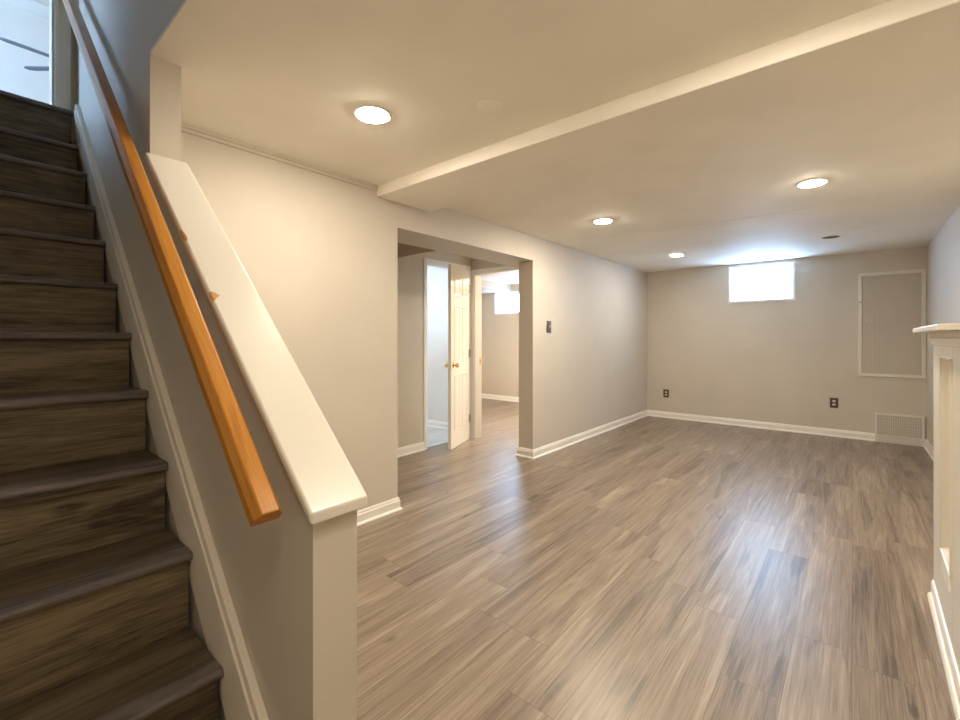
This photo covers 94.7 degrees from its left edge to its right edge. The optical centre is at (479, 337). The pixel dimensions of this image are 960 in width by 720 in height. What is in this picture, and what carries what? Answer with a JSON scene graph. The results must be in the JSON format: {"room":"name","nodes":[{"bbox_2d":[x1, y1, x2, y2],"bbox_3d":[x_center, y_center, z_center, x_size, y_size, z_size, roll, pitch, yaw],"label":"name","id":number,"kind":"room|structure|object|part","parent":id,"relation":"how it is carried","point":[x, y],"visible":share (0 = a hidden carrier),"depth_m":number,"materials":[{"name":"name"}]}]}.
{"room":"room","nodes":[
{"label":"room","id":0,"kind":"room"},
{"bbox_2d":[0,1,48,103],"bbox_3d":[-3.773,-2.458,3.829,3.695,2.585,5.400,0,0,40],"label":"wall","id":1,"kind":"structure","parent":0,"point":[18,25],"depth_m":4.92,"materials":[{"name":"white paint"}]},
{"bbox_2d":[0,0,48,19],"bbox_3d":[-5.035,-3.700,4.904,0.080,0.100,5.180,0,0,40],"label":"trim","id":2,"kind":"structure","parent":1,"relation":"attached to","point":[33,7],"depth_m":4.93,"materials":[{"name":"white wood"}]},
{"bbox_2d":[4,26,75,472],"bbox_3d":[-2.321,-1.275,2.607,0.100,4.950,5.400,0,0,40],"label":"wall","id":3,"kind":"structure","parent":0,"point":[73,38],"depth_m":2.53,"materials":[{"name":"beige paint"}]},
{"bbox_2d":[32,0,48,6],"bbox_3d":[-2.623,-3.825,2.862,6.700,0.150,5.400,0,0,40],"label":"ceiling","id":4,"kind":"structure","parent":0,"point":[43,2],"depth_m":4.94,"materials":[{"name":"white paint"}]},
{"bbox_2d":[0,37,48,70],"bbox_3d":[-4.188,-3.260,4.697,1.145,0.980,1.033,0,0,-8],"label":"ceiling fan","id":5,"kind":"object","parent":4,"relation":"hanging from","point":[33,68],"visible":0.06,"depth_m":4.35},
{"bbox_3d":[-4.354,-2.820,4.361,0.102,0.024,0.545,0,0,38],"label":"blade","id":6,"kind":"part","parent":5,"relation":"part of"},
{"bbox_3d":[-4.480,-2.820,4.624,0.545,0.024,0.102,0,0,0],"label":"blade","id":7,"kind":"part","parent":5,"relation":"part of","materials":[{"name":"grey"}]},
{"bbox_2d":[76,0,366,719],"bbox_3d":[-1.266,-1.275,1.719,2.910,4.950,0.133,0,0,40],"label":"wall","id":8,"kind":"structure","parent":0,"point":[291,579],"depth_m":1.12,"materials":[{"name":"beige paint"}]},
{"bbox_2d":[49,0,70,109],"bbox_3d":[-2.385,-2.363,2.513,0.124,2.154,0.080,0,0,40],"label":"door frame","id":9,"kind":"structure","parent":8,"relation":"in","point":[59,22],"depth_m":2.47,"materials":[{"name":"white wood"}]},
{"bbox_2d":[62,0,281,526],"bbox_3d":[-1.359,-0.837,1.669,2.556,2.381,0.094,0,0,40],"label":"handrail","id":10,"kind":"object","parent":8,"relation":"attached to","point":[260,503],"visible":1,"depth_m":1.09,"materials":[{"name":"orange wood"}]},
{"bbox_2d":[181,132,646,510],"bbox_3d":[0.475,0.092,4.466,0.170,2.215,6.355,0,0,40],"label":"wall","id":11,"kind":"structure","parent":0,"point":[319,252],"depth_m":2.95,"materials":[{"name":"beige paint"}]},
{"bbox_2d":[181,122,377,191],"bbox_3d":[-1.093,-0.996,2.461,0.018,0.038,1.267,0,0,40],"label":"trim","id":12,"kind":"structure","parent":11,"relation":"attached to","point":[186,128],"depth_m":2.40,"materials":[{"name":"beige paint"}]},
{"bbox_2d":[357,497,402,526],"bbox_3d":[-1.098,1.155,2.598,0.220,0.090,1.470,0,0,40],"label":"baseboard","id":13,"kind":"structure","parent":11,"relation":"attached to","point":[369,514],"depth_m":2.94,"materials":[{"name":"white wood"}]},
{"bbox_2d":[547,321,550,331],"bbox_3d":[0.726,-0.118,4.618,0.021,0.120,0.080,0,0,40],"label":"light switch","id":14,"kind":"object","parent":11,"relation":"attached to","point":[548,322],"visible":1,"depth_m":4.61,"materials":[{"name":"beige plastic"}]},
{"bbox_2d":[398,252,470,447],"bbox_3d":[-1.242,0.092,4.052,0.100,2.215,3.400,0,0,40],"label":"wall","id":15,"kind":"structure","parent":0,"point":[410,270],"depth_m":4.59,"materials":[{"name":"beige paint"}]},
{"bbox_2d":[398,442,424,456],"bbox_3d":[-1.442,1.155,3.717,0.025,0.090,2.630,0,0,40],"label":"baseboard","id":16,"kind":"structure","parent":15,"relation":"attached to","point":[418,447],"depth_m":4.58,"materials":[{"name":"white wood"}]},
{"bbox_2d":[424,258,470,449],"bbox_3d":[-0.287,0.170,4.960,0.392,2.060,0.760,0,0,40],"label":"door","id":17,"kind":"structure","parent":15,"relation":"in","point":[459,276],"depth_m":4.84,"materials":[{"name":"white wood"}]},
{"bbox_2d":[427,267,447,422],"bbox_3d":[-1.307,0.092,5.381,1.710,2.215,1.950,0,0,40],"label":"wall","id":18,"kind":"structure","parent":0,"point":[437,279],"depth_m":5.92,"materials":[{"name":"grey paint"}]},
{"bbox_2d":[0,398,955,719],"bbox_3d":[0.107,1.258,4.125,6.650,0.124,7.750,0,0,40],"label":"floor","id":19,"kind":"structure","parent":0,"point":[649,567],"depth_m":2.19,"materials":[{"name":"laminate"}]},
{"bbox_2d":[0,90,268,719],"bbox_3d":[-1.663,-0.053,1.334,2.543,2.507,0.998,0,0,40],"label":"staircase","id":20,"kind":"structure","parent":19,"relation":"on","point":[63,619],"depth_m":1.31,"materials":[{"name":"brown wood"}]},
{"bbox_2d":[913,323,959,719],"bbox_3d":[1.908,0.578,1.633,0.388,1.245,1.010,0,0,41],"label":"mantel","id":21,"kind":"object","parent":19,"relation":"on","point":[944,596],"visible":1,"depth_m":1.64,"materials":[{"name":"beige paint"}]},
{"bbox_2d":[913,323,959,332],"bbox_3d":[1.907,-0.035,1.633,0.386,0.021,1.010,0,0,41],"label":"shelf","id":22,"kind":"object","parent":21,"relation":"attached to","point":[947,327],"depth_m":1.41,"materials":[{"name":"beige paint"}]},
{"bbox_3d":[1.789,1.190,1.713,0.013,0.020,0.915,0,0,41],"label":"shoe molding","id":23,"kind":"part","parent":21,"relation":"part of","materials":[{"name":"white wood"}]},
{"bbox_3d":[1.808,0.005,1.724,0.018,0.058,0.957,0,0,41],"label":"bed molding","id":24,"kind":"part","parent":21,"relation":"part of","materials":[{"name":"beige paint"}]},
{"bbox_3d":[1.804,1.163,1.713,0.010,0.074,0.933,0,0,41],"label":"molding","id":25,"kind":"part","parent":21,"relation":"part of","materials":[{"name":"white wood"}]},
{"bbox_3d":[1.820,0.474,1.706,0.038,0.801,0.303,0,0,41],"label":"panel molding","id":26,"kind":"part","parent":21,"relation":"part of","materials":[{"name":"beige paint"}]},
{"bbox_3d":[1.828,0.588,1.699,0.045,1.224,0.945,0,0,41],"label":"frame","id":27,"kind":"part","parent":21,"relation":"part of","materials":[{"name":"beige paint"}]},
{"bbox_2d":[471,258,504,269],"bbox_3d":[0.240,0.092,5.105,1.012,2.215,0.120,0,0,40],"label":"ceiling","id":28,"kind":"structure","parent":0,"point":[475,263],"depth_m":5.21,"materials":[{"name":"beige paint"}]},
{"bbox_2d":[427,419,447,429],"bbox_3d":[-0.703,1.155,6.013,1.580,0.090,0.025,0,0,40],"label":"baseboard","id":29,"kind":"structure","parent":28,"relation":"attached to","point":[432,423],"depth_m":5.90,"materials":[{"name":"white wood"}]},
{"bbox_2d":[471,265,518,438],"bbox_3d":[0.254,0.192,5.080,0.859,2.017,0.140,0,0,40],"label":"door frame","id":30,"kind":"structure","parent":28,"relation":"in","point":[476,275],"depth_m":5.29,"materials":[{"name":"white wood"}]},
{"bbox_2d":[482,284,518,396],"bbox_3d":[0.330,0.092,6.990,3.302,2.215,2.880,0,0,40],"label":"wall","id":31,"kind":"structure","parent":0,"point":[500,333],"depth_m":8.57,"materials":[{"name":"beige paint"}]},
{"bbox_2d":[482,393,518,401],"bbox_3d":[1.178,1.155,7.881,3.152,0.090,0.025,0,0,40],"label":"baseboard","id":32,"kind":"structure","parent":31,"relation":"attached to","point":[486,396],"depth_m":8.54,"materials":[{"name":"white wood"}]},
{"bbox_2d":[494,291,518,314],"bbox_3d":[0.689,-0.668,8.423,0.899,0.433,0.195,0,0,40],"label":"window","id":33,"kind":"structure","parent":31,"relation":"in","point":[497,296],"depth_m":8.64,"materials":[{"name":"white plastic"}]},
{"bbox_3d":[0.737,-0.667,8.480,0.875,0.415,0.045,0,0,40],"label":"sash","id":34,"kind":"part","parent":33,"relation":"part of","materials":[{"name":"white plastic"}]},
{"bbox_2d":[150,0,959,284],"bbox_3d":[0.044,-1.115,4.145,6.529,0.210,7.500,0,0,40],"label":"ceiling","id":35,"kind":"structure","parent":0,"point":[284,77],"depth_m":2.01,"materials":[{"name":"paint"}]},
{"bbox_2d":[352,104,392,124],"bbox_3d":[-0.487,-1.009,2.007,0.180,0.014,0.180,0,0,40],"label":"recessed light","id":36,"kind":"object","parent":35,"relation":"in","point":[373,114],"visible":1,"depth_m":1.99,"materials":[{"name":"white plastic"}]},
{"bbox_2d":[398,243,440,259],"bbox_3d":[-0.626,-0.893,4.161,0.702,0.243,0.080,0,0,40],"label":"beam","id":37,"kind":"structure","parent":35,"relation":"attached to","point":[405,251],"depth_m":4.14,"materials":[{"name":"beige paint"}]},
{"bbox_2d":[398,235,518,267],"bbox_3d":[-0.490,-0.893,3.615,0.210,0.243,3.100,0,0,40],"label":"soffit","id":38,"kind":"structure","parent":35,"relation":"attached to","point":[401,239],"depth_m":3.90,"materials":[{"name":"beige paint"}]},
{"bbox_2d":[482,280,510,293],"bbox_3d":[-0.539,-0.950,7.675,0.790,0.130,2.550,0,0,40],"label":"soffit","id":39,"kind":"structure","parent":35,"relation":"attached to","point":[487,286],"depth_m":8.13,"materials":[{"name":"beige paint"}]},
{"bbox_2d":[592,218,613,223],"bbox_3d":[1.067,-1.009,3.834,0.180,0.014,0.180,0,0,40],"label":"recessed light","id":40,"kind":"object","parent":35,"relation":"in","point":[602,220],"visible":1,"depth_m":3.80,"materials":[{"name":"white plastic"}]},
{"bbox_2d":[377,0,959,211],"bbox_3d":[0.631,-0.980,2.146,3.057,0.073,0.473,0,0,40],"label":"ceiling beam","id":41,"kind":"structure","parent":35,"relation":"attached to","point":[891,44],"depth_m":1.75,"materials":[{"name":"paint"}]},
{"bbox_2d":[669,254,684,256],"bbox_3d":[2.407,-1.009,5.406,0.180,0.014,0.180,0,0,40],"label":"recessed light","id":42,"kind":"object","parent":35,"relation":"in","point":[671,255],"visible":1,"depth_m":5.37,"materials":[{"name":"white plastic"}]},
{"bbox_2d":[795,178,829,187],"bbox_3d":[2.174,-1.009,2.894,0.180,0.014,0.180,0,0,40],"label":"recessed light","id":43,"kind":"object","parent":35,"relation":"in","point":[810,183],"visible":1,"depth_m":2.87,"materials":[{"name":"white plastic"}]},
{"bbox_2d":[820,235,842,238],"bbox_3d":[3.528,-1.012,4.441,0.180,0.006,0.180,0,0,40],"label":"recessed light","id":44,"kind":"object","parent":35,"relation":"in","point":[830,236],"visible":1,"depth_m":4.44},
{"bbox_2d":[515,410,647,459],"bbox_3d":[1.482,1.155,5.663,0.220,0.090,3.225,0,0,40],"label":"baseboard opening","id":45,"kind":"structure","parent":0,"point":[533,454],"depth_m":5.04,"materials":[{"name":"white wood"}]},
{"bbox_2d":[647,246,926,438],"bbox_3d":[3.860,-0.010,5.888,3.178,2.420,0.180,0,0,40],"label":"wall","id":46,"kind":"structure","parent":0,"point":[782,362],"depth_m":5.74,"materials":[{"name":"beige paint"}]},
{"bbox_2d":[663,389,668,397],"bbox_3d":[2.802,0.834,6.655,0.080,0.120,0.010,0,0,40],"label":"wall outlet","id":47,"kind":"object","parent":46,"relation":"attached to","point":[665,391],"visible":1,"depth_m":6.65,"materials":[{"name":"beige plastic"}]},
{"bbox_2d":[728,260,795,302],"bbox_3d":[3.781,-0.734,5.937,0.759,0.508,0.175,0,0,40],"label":"window","id":48,"kind":"structure","parent":46,"relation":"in","point":[731,269],"depth_m":5.94,"materials":[{"name":"white plastic"}]},
{"bbox_2d":[647,410,923,446],"bbox_3d":[3.747,1.155,5.848,3.057,0.090,0.025,0,0,40],"label":"baseboard","id":49,"kind":"structure","parent":46,"relation":"attached to","point":[700,418],"depth_m":5.73,"materials":[{"name":"white wood"}]},
{"bbox_2d":[830,398,837,407],"bbox_3d":[4.312,0.790,5.384,0.080,0.120,0.010,0,0,40],"label":"wall outlet","id":50,"kind":"object","parent":46,"relation":"attached to","point":[833,401],"visible":1,"depth_m":5.38,"materials":[{"name":"beige plastic"}]},
{"bbox_2d":[858,269,925,378],"bbox_3d":[4.692,-0.157,5.048,0.570,1.210,0.036,0,0,40],"label":"access panel","id":51,"kind":"object","parent":46,"relation":"attached to","point":[890,306],"visible":1,"depth_m":5.04,"materials":[{"name":"beige paint"}]},
{"bbox_2d":[875,412,924,445],"bbox_3d":[4.746,1.030,5.003,0.407,0.329,0.032,0,0,40],"label":"air vent","id":52,"kind":"object","parent":46,"relation":"in","point":[876,414],"visible":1,"depth_m":4.99,"materials":[{"name":"metal"}]},
{"bbox_2d":[927,205,959,447],"bbox_3d":[2.540,-0.010,1.947,0.121,2.420,7.550,0,0,40],"label":"wall","id":53,"kind":"structure","parent":0,"point":[943,251],"depth_m":4.06,"materials":[{"name":"beige paint"}]},
{"bbox_2d":[924,439,933,461],"bbox_3d":[3.653,1.155,3.382,0.025,0.090,3.920,0,0,40],"label":"baseboard","id":54,"kind":"structure","parent":53,"relation":"attached to","point":[928,447],"depth_m":4.58,"materials":[{"name":"white wood"}]}
]}

